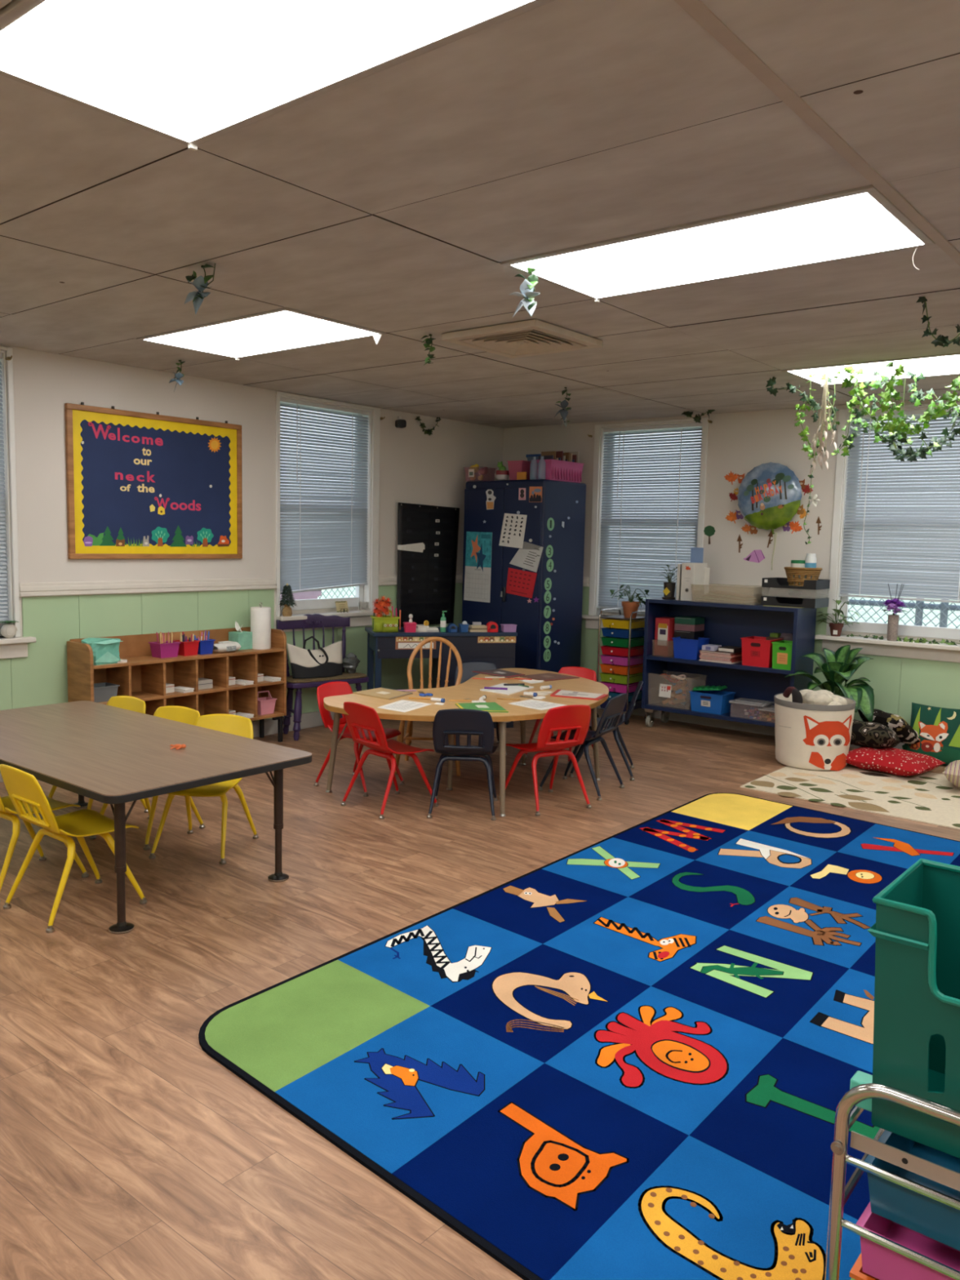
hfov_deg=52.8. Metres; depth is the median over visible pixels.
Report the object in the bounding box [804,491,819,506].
blossom
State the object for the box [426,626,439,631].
pile
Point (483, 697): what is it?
glue stick
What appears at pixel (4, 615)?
window blind
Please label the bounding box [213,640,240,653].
pack
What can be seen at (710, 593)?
paper
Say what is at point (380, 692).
folder
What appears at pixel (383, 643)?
desk
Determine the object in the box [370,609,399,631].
caddy
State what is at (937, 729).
cushion
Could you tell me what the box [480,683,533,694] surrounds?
paper
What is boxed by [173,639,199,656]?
caddy
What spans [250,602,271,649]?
paper towel roll
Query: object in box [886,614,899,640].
flower vase
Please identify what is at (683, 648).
storage bin
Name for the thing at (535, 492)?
print
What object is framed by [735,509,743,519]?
cutout
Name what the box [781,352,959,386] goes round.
ceiling light
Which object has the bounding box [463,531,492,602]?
wall calendar
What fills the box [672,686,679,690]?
wooden block
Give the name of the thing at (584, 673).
chair
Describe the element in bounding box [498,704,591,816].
chair
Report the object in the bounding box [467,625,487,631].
book stack
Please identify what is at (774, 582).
tray
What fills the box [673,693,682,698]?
wooden block
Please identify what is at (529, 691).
pencil
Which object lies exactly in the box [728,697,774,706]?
lid
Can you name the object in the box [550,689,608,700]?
paper
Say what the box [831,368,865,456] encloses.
ivy garland
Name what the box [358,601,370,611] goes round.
block
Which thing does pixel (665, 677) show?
craft piece
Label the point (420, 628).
pile
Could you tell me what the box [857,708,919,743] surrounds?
cushion
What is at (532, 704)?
worksheet
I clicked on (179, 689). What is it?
stack
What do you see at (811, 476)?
ivy garland
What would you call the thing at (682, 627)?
paper tray
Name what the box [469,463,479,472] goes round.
toy
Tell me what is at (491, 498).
magnet
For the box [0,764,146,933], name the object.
chair
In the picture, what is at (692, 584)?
binder
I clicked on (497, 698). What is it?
pencil
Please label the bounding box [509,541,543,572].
sheet
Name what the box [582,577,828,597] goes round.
trim
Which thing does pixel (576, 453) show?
folder
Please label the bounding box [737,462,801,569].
foil balloon
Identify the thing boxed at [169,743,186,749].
animal
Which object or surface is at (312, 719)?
baseboard
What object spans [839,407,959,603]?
window blind
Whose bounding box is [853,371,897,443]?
ivy garland
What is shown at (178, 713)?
chair
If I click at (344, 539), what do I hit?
window blind
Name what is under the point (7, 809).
chair
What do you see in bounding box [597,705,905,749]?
baseboard
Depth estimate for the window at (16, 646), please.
5.38 m
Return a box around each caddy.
[148,640,181,657]
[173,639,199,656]
[193,638,215,654]
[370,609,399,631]
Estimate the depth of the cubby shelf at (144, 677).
6.20 m
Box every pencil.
[397,689,416,691]
[408,697,431,699]
[448,699,472,701]
[472,677,492,679]
[484,676,504,678]
[497,697,519,700]
[511,677,532,679]
[523,680,543,681]
[528,691,551,693]
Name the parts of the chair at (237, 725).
leg, leg, seat, backrest, leg, leg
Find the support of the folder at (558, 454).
in the file box at (557, 470)
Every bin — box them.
[80,637,123,665]
[468,469,474,476]
[506,460,530,479]
[525,453,541,461]
[671,636,710,660]
[688,690,735,715]
[740,635,782,667]
[771,640,792,670]
[773,693,855,770]
[848,1253,879,1279]
[849,857,959,1158]
[855,1201,959,1279]
[860,1129,959,1250]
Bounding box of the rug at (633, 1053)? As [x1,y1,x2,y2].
[198,792,959,1279]
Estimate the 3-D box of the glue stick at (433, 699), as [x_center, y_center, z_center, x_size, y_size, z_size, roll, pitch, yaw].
[-0.232,0.330,5.325,0.080,0.023,0.024,4,7,28]
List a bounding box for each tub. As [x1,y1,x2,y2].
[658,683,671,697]
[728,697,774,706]
[757,705,774,712]
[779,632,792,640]
[791,560,804,584]
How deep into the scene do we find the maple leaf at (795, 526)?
7.08 m
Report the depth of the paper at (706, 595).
7.11 m
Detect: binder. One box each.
[653,617,675,656]
[675,564,681,599]
[680,562,707,600]
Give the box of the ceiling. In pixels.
[0,0,959,428]
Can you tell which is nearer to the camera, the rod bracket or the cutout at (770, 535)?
the rod bracket
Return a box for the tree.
[280,583,296,616]
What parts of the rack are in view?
rail, cross rail, cross rail, flat rail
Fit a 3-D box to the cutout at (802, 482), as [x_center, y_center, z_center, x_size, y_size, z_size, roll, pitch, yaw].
[2.340,-1.135,7.027,0.066,0.074,0.004,6,8,39]
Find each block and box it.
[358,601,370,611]
[472,622,481,625]
[516,471,526,479]
[662,696,673,704]
[672,679,685,684]
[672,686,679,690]
[672,698,685,703]
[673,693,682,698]
[675,684,686,693]
[675,688,682,693]
[676,695,685,699]
[680,680,687,687]
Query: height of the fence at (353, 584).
1.660 m
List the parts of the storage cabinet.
door, door handle, door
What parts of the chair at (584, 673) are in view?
leg, backrest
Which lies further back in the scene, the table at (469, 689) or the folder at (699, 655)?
the folder at (699, 655)
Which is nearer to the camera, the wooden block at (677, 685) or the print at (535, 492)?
the wooden block at (677, 685)
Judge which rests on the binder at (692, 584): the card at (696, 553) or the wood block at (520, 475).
the card at (696, 553)
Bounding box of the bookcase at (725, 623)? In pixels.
[641,597,816,727]
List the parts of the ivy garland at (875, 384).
stem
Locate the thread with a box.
[912,246,919,270]
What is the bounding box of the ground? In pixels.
[313,582,959,628]
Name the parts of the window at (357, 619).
sash, sash, sill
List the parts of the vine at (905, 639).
stem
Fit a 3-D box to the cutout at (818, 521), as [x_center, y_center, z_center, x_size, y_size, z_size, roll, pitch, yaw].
[2.443,-0.827,6.970,0.043,0.134,0.002,6,8,39]
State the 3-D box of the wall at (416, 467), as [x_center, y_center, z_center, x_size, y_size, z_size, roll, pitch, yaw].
[-2.824,-0.450,5.284,0.160,2.520,9.640,6,8,39]
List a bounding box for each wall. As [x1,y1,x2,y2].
[0,344,503,638]
[502,397,959,701]
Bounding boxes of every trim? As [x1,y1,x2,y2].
[18,573,462,597]
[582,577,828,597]
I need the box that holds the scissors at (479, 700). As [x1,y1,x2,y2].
[464,698,485,702]
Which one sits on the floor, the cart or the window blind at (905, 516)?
the cart
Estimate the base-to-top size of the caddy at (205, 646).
0.091 m
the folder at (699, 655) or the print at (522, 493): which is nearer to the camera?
the folder at (699, 655)
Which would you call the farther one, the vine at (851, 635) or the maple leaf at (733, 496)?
the maple leaf at (733, 496)
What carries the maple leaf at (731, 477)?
attached to the wall at (739, 442)
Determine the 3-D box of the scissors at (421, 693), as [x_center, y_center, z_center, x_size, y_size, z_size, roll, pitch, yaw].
[-0.324,0.308,5.573,0.082,0.009,0.151,-1,6,-20]
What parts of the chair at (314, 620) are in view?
leg, leg, crest rail, seat, leg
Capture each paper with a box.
[480,683,533,694]
[696,598,758,603]
[699,596,757,602]
[702,594,756,601]
[706,592,755,599]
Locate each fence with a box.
[318,583,355,598]
[848,596,959,628]
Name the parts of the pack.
lid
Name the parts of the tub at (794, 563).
lid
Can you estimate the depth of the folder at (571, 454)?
7.92 m
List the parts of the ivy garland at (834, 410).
stem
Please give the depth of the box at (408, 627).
7.11 m
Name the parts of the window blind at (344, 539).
ladder cord, rail, ladder cord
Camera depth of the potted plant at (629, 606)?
7.59 m
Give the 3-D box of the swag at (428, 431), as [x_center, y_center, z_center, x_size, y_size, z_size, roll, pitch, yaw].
[-0.420,-1.769,7.907,0.102,0.190,0.312,6,8,39]
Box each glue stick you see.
[431,697,444,702]
[479,694,486,700]
[523,691,537,697]
[539,684,551,689]
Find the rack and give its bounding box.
[824,1083,959,1279]
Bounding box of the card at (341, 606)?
[335,600,348,613]
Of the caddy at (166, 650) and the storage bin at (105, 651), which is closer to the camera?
the storage bin at (105, 651)
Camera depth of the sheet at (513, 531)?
7.80 m
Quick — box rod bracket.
[4,355,12,360]
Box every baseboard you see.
[0,711,334,782]
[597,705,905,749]
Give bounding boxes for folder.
[352,687,413,699]
[455,702,508,712]
[471,669,524,678]
[520,672,579,681]
[538,455,553,459]
[541,451,555,459]
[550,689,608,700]
[555,451,563,460]
[563,452,569,461]
[564,451,578,462]
[569,453,572,462]
[572,454,576,462]
[698,649,742,654]
[698,654,742,659]
[698,658,742,663]
[699,651,742,656]
[699,656,742,661]
[700,653,742,657]
[700,657,742,662]
[764,604,804,608]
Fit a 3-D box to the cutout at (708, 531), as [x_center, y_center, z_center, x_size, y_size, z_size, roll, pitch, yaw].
[1.783,-0.817,7.513,0.098,0.144,0.002,6,8,39]
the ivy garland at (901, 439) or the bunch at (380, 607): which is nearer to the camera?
the ivy garland at (901, 439)
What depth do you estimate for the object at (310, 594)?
7.45 m
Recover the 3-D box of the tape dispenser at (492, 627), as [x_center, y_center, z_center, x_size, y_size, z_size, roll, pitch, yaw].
[0.094,-0.099,7.287,0.080,0.076,0.085,0,6,-14]
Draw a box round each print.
[518,488,525,499]
[528,486,542,502]
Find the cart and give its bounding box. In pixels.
[596,608,645,724]
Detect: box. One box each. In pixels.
[165,683,174,693]
[198,677,213,689]
[228,621,252,649]
[228,675,235,685]
[228,709,235,715]
[257,673,263,681]
[402,622,417,632]
[500,623,516,631]
[536,459,584,483]
[702,644,721,651]
[765,632,781,639]
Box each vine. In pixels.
[846,633,884,639]
[896,635,959,644]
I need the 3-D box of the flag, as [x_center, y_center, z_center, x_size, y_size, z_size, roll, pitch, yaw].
[-0.507,-1.484,4.772,0.065,0.050,0.002,6,8,39]
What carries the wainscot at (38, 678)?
attached to the wall at (416, 467)
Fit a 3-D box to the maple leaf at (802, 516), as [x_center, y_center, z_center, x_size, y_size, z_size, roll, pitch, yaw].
[2.351,-0.923,7.037,0.085,0.087,0.002,6,8,39]
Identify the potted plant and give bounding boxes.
[609,584,648,617]
[659,564,677,599]
[784,644,874,721]
[815,599,859,636]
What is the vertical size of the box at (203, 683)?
0.055 m
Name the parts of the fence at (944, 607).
rail, post, post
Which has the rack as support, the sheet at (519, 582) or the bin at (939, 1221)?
the bin at (939, 1221)
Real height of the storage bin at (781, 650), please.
0.187 m
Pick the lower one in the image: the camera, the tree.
the tree
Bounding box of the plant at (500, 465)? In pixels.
[497,461,506,470]
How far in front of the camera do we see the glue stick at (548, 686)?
5.86 m
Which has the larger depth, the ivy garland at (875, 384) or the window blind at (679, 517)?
the window blind at (679, 517)
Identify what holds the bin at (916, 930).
on the rack
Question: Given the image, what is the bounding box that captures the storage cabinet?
[462,479,586,672]
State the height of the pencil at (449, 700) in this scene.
0.008 m
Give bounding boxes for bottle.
[440,610,446,631]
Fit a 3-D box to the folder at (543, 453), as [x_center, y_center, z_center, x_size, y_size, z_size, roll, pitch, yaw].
[0.550,-1.406,7.791,0.140,0.226,0.010,6,8,39]
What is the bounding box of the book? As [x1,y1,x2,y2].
[717,645,742,653]
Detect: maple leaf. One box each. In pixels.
[724,471,737,484]
[724,511,737,523]
[728,492,737,502]
[741,524,750,533]
[789,520,802,533]
[798,508,808,519]
[801,484,813,495]
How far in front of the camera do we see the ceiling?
2.91 m
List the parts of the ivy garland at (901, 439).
stem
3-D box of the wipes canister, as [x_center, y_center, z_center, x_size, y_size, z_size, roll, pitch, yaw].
[2.317,-0.489,6.780,0.077,0.235,0.077,6,8,39]
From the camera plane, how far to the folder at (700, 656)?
7.12 m
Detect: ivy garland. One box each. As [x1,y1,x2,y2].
[765,376,822,422]
[794,373,817,459]
[803,382,835,544]
[812,371,840,451]
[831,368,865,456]
[840,365,903,432]
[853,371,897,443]
[877,360,959,438]
[885,400,959,462]
[888,364,940,457]
[903,371,959,418]
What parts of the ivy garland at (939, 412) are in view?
stem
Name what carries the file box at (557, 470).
on the storage cabinet
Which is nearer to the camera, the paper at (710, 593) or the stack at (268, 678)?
the stack at (268, 678)
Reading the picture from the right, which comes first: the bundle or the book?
the book
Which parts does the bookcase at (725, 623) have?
panel, shelf, panel, panel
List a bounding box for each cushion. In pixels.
[845,746,945,776]
[849,719,902,748]
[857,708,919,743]
[902,702,959,765]
[942,760,959,787]
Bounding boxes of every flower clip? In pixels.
[168,360,184,391]
[184,262,215,314]
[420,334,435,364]
[509,267,539,317]
[554,386,571,420]
[560,408,568,426]
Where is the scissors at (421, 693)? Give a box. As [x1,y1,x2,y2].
[417,691,433,696]
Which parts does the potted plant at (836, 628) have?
pot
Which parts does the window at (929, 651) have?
sill, sash, sash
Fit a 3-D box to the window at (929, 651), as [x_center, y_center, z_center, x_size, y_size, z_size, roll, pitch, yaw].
[2.966,-0.731,6.590,1.200,1.710,0.260,6,8,39]
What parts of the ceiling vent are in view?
plate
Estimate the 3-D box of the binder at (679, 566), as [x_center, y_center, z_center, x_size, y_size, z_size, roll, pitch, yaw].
[1.564,-0.446,7.402,0.024,0.275,0.200,6,8,39]
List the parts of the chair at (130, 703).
leg, leg, backrest, leg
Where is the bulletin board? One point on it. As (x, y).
(140, 485)
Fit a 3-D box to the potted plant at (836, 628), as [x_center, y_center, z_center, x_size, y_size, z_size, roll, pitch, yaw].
[2.536,-0.156,6.870,0.313,0.262,0.168,6,8,39]
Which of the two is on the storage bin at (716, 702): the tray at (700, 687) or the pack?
the tray at (700, 687)
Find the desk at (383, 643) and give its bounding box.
[364,626,517,728]
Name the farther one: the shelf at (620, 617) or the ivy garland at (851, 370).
the shelf at (620, 617)
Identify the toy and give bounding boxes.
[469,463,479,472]
[469,474,475,480]
[477,475,483,480]
[479,466,487,475]
[782,686,802,703]
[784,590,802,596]
[799,688,847,705]
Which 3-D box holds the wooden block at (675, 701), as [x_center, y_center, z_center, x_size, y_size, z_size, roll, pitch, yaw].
[1.547,0.471,7.506,0.094,0.050,0.037,2,6,6]
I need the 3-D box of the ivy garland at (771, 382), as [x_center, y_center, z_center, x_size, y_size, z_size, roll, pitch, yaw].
[1.831,-1.413,5.654,0.331,0.294,0.078,5,7,35]
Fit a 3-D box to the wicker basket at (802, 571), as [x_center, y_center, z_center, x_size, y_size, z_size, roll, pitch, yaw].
[2.276,-0.440,6.819,0.265,0.144,0.196,5,7,35]
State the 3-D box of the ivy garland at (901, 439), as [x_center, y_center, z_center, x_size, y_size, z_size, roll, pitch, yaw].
[2.355,-1.240,5.226,0.259,0.502,0.111,6,8,39]
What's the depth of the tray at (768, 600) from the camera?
6.84 m
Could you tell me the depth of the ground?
30.67 m
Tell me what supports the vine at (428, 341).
hanging from the ceiling
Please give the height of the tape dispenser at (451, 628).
0.062 m
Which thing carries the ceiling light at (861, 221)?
attached to the ceiling
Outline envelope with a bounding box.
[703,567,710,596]
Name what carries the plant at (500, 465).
in the plant pot at (500, 474)
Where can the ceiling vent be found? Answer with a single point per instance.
(533, 337)
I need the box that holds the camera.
[395,416,406,428]
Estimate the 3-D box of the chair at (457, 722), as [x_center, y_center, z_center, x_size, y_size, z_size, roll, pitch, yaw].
[-0.081,0.610,5.069,0.356,0.577,0.428,1,6,2]
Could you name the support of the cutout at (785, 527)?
attached to the wall at (739, 442)
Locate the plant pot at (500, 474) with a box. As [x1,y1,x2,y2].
[494,470,509,480]
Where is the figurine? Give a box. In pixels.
[408,613,413,622]
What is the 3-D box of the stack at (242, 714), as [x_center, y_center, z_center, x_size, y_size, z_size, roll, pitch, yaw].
[-1.590,0.505,6.471,0.137,0.021,0.088,5,7,30]
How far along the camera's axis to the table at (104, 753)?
3.92 m
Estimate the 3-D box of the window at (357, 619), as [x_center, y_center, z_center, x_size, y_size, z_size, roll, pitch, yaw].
[-1.142,-0.930,7.240,0.230,1.685,1.050,6,8,39]
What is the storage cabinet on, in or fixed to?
on the floor
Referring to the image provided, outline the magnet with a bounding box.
[485,489,496,509]
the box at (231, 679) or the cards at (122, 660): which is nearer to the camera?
the cards at (122, 660)
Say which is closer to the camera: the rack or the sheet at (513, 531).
the rack
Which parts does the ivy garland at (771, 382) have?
stem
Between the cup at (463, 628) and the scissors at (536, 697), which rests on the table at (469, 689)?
the scissors at (536, 697)
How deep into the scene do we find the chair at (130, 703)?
4.96 m
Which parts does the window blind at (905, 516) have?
ladder cord, rail, ladder cord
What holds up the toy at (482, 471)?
in the storage bin at (471, 472)
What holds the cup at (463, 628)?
on the desk at (383, 643)
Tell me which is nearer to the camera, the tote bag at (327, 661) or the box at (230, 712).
the box at (230, 712)
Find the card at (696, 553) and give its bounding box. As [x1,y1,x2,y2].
[690,547,703,563]
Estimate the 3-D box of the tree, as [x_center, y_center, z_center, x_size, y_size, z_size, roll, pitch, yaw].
[-1.378,-0.287,6.907,0.138,0.235,0.141,2,6,5]
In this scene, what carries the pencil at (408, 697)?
on the table at (469, 689)
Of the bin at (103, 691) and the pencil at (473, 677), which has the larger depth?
the pencil at (473, 677)
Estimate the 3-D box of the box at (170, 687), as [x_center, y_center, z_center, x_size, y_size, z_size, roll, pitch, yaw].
[-1.969,0.301,6.047,0.082,0.050,0.077,5,7,33]
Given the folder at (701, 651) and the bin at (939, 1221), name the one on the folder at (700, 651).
the folder at (701, 651)
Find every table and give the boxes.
[0,700,311,933]
[323,667,608,817]
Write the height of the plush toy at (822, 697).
0.126 m
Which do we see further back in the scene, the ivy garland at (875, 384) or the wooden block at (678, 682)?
the wooden block at (678, 682)
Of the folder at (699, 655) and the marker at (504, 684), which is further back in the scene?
the folder at (699, 655)
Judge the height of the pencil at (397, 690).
0.008 m
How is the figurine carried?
on the box at (408, 627)
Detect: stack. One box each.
[174,686,194,693]
[235,679,253,685]
[235,711,253,718]
[263,675,280,681]
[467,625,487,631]
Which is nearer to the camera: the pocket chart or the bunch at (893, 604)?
the bunch at (893, 604)
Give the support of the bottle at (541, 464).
on the storage cabinet
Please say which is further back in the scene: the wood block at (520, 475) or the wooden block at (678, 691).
the wood block at (520, 475)
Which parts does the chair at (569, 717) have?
leg, seat, leg, leg, backrest, leg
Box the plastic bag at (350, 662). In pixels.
[342,653,359,673]
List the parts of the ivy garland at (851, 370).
stem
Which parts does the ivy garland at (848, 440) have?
stem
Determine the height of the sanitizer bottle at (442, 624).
0.156 m
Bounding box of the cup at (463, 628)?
[458,623,468,631]
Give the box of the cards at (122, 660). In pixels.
[117,659,127,662]
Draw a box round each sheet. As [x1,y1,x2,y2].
[498,513,527,548]
[506,567,537,598]
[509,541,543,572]
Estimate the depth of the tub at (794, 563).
6.79 m
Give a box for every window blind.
[0,353,8,623]
[280,397,369,594]
[597,422,702,610]
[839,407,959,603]
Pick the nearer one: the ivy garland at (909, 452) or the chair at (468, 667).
the ivy garland at (909, 452)
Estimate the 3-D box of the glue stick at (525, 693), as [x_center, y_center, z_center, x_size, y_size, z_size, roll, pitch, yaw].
[0.292,0.314,5.596,0.080,0.023,0.024,5,7,33]
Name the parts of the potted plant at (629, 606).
pot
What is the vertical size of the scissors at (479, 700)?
0.009 m
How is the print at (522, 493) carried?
attached to the storage cabinet
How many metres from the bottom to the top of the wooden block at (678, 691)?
0.038 m
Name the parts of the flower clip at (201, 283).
stem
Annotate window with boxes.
[0,346,35,658]
[275,391,384,631]
[582,417,708,629]
[814,401,959,662]
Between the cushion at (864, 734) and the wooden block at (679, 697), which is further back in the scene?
the wooden block at (679, 697)
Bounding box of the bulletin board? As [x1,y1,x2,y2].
[64,401,242,559]
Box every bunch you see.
[371,595,392,617]
[881,583,907,615]
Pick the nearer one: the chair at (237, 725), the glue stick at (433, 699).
the chair at (237, 725)
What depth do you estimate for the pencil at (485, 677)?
6.30 m
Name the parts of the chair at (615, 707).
leg, leg, seat, leg, leg, backrest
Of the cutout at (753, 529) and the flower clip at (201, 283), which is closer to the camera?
the flower clip at (201, 283)
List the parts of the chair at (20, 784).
backrest, leg, leg, leg, seat, leg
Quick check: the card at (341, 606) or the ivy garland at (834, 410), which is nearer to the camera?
the ivy garland at (834, 410)
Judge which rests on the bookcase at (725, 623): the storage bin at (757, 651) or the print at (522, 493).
the storage bin at (757, 651)
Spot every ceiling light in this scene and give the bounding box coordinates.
[0,0,555,151]
[136,306,386,359]
[500,184,935,302]
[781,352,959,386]
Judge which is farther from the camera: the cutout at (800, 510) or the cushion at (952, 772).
the cutout at (800, 510)
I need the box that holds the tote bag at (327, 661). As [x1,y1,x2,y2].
[286,635,342,679]
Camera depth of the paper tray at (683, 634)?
7.40 m
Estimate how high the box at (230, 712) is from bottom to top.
0.050 m
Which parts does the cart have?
rail, frame, drawer, drawer, drawer, drawer, drawer, drawer, drawer, drawer, drawer, drawer, rail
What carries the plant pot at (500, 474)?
on the storage cabinet
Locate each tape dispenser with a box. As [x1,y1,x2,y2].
[447,622,457,632]
[485,621,497,632]
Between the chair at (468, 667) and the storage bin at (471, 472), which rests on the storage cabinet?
the storage bin at (471, 472)
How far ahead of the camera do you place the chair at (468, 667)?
6.74 m
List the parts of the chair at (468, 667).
backrest, leg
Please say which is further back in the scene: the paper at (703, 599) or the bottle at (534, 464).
the bottle at (534, 464)
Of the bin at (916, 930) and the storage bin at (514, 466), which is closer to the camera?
the bin at (916, 930)
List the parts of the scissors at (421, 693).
handle, handle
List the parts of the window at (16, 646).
sash, frame, sill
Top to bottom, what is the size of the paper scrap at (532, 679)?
0.001 m
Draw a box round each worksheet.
[377,699,431,712]
[508,699,564,710]
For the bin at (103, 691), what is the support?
on the cubby shelf at (144, 677)
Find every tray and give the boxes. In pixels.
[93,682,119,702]
[674,615,704,625]
[674,623,704,631]
[674,630,704,639]
[692,685,727,690]
[760,595,829,608]
[761,577,830,589]
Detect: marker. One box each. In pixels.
[484,686,507,689]
[503,683,524,685]
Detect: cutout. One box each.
[703,525,715,544]
[733,488,738,494]
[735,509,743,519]
[737,473,744,483]
[737,534,742,552]
[743,549,764,563]
[749,524,757,533]
[767,530,773,547]
[782,521,791,531]
[796,504,804,514]
[799,479,805,488]
[816,516,822,534]
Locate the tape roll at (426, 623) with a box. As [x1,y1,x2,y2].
[423,620,429,626]
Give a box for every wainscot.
[0,582,462,721]
[580,586,959,724]
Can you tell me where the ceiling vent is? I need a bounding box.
[441,319,602,358]
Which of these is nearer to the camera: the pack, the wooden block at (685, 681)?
the pack
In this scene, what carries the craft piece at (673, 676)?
on the craft piece at (665, 677)
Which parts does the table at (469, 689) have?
leg, leg, leg, leg, leg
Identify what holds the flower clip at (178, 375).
hanging from the ceiling
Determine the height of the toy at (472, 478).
0.051 m
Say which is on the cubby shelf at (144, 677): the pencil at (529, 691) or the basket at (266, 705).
the basket at (266, 705)
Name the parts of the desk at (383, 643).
leg, rail, leg, name strip, name strip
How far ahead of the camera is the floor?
3.17 m
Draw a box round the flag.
[373,333,382,344]
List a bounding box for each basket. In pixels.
[257,690,277,715]
[783,566,822,586]
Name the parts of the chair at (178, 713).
leg, leg, leg, backrest, leg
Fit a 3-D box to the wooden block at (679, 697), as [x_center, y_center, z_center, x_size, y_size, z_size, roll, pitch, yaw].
[1.548,0.441,7.438,0.067,0.034,0.028,3,6,16]
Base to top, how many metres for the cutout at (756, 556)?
0.099 m
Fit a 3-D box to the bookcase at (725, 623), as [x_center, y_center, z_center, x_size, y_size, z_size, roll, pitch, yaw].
[1.831,0.217,7.230,1.195,0.995,0.365,6,8,39]
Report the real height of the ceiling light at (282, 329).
0.074 m
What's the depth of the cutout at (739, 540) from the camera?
7.36 m
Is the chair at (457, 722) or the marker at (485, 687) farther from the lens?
the marker at (485, 687)
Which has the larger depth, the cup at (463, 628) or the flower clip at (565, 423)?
the flower clip at (565, 423)
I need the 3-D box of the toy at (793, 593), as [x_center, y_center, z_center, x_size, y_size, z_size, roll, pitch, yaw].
[2.213,-0.330,6.827,0.129,0.044,0.077,6,8,39]
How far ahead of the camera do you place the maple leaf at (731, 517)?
7.38 m
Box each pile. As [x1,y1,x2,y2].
[415,624,429,631]
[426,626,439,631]
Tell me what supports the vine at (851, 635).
on the window at (929, 651)
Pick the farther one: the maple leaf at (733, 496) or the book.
the maple leaf at (733, 496)
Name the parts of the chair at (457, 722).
leg, leg, backrest, seat, leg, leg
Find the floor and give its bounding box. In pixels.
[0,709,959,1279]
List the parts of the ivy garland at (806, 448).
stem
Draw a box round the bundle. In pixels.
[397,542,424,552]
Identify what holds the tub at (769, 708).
on the bookcase at (725, 623)
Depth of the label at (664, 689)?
7.41 m
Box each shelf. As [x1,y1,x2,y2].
[66,626,286,742]
[600,614,644,620]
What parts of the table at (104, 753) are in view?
leg, leg, leg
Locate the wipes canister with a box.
[804,553,816,578]
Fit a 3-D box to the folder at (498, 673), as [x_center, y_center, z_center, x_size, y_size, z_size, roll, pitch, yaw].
[0.148,0.224,6.504,0.237,0.007,0.343,-5,8,-45]
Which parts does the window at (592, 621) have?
sill, sash, sash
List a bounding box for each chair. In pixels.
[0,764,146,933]
[0,795,88,902]
[40,695,148,818]
[89,706,204,849]
[148,713,258,864]
[275,613,368,740]
[313,681,404,796]
[340,702,439,819]
[394,636,462,776]
[426,708,497,820]
[454,661,506,755]
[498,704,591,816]
[525,666,596,764]
[537,693,627,800]
[568,680,643,781]
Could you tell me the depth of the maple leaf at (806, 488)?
7.01 m
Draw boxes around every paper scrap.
[518,679,542,683]
[537,691,553,695]
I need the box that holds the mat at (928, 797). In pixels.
[740,763,959,829]
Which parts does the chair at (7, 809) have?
backrest, leg, leg, seat, leg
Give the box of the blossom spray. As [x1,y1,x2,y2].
[808,371,836,475]
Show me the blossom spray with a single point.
(820, 434)
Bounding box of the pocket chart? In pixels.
[396,502,459,626]
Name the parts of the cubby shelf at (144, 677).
panel, panel, shelf, leg, panel, leg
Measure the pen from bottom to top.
0.147 m
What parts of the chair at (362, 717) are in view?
leg, backrest, leg, leg, seat, leg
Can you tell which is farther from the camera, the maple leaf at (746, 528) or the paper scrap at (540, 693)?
the maple leaf at (746, 528)
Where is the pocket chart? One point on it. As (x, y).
(426, 586)
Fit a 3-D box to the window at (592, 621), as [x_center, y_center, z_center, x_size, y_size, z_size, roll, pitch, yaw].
[1.378,-0.911,7.897,1.130,1.710,0.230,6,8,39]
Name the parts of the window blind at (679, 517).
ladder cord, rail, ladder cord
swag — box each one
[415,415,441,435]
[681,409,715,422]
[915,296,959,347]
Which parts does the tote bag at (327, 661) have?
handle, handle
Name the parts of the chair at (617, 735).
leg, leg, seat, leg, leg, backrest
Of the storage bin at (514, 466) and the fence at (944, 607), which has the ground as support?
the fence at (944, 607)
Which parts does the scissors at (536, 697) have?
handle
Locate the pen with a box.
[399,609,400,629]
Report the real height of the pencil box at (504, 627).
0.054 m
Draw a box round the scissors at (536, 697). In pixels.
[520,695,546,699]
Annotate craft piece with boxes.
[659,673,676,680]
[664,676,679,683]
[671,674,685,679]
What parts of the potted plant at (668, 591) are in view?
pot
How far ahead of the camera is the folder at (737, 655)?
7.11 m
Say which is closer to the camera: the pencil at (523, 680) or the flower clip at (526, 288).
the flower clip at (526, 288)
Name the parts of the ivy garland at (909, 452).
stem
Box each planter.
[0,620,17,638]
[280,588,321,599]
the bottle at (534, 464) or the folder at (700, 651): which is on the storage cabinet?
the bottle at (534, 464)
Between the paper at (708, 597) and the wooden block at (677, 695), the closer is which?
the paper at (708, 597)
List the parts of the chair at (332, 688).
leg, backrest, leg, leg, seat, leg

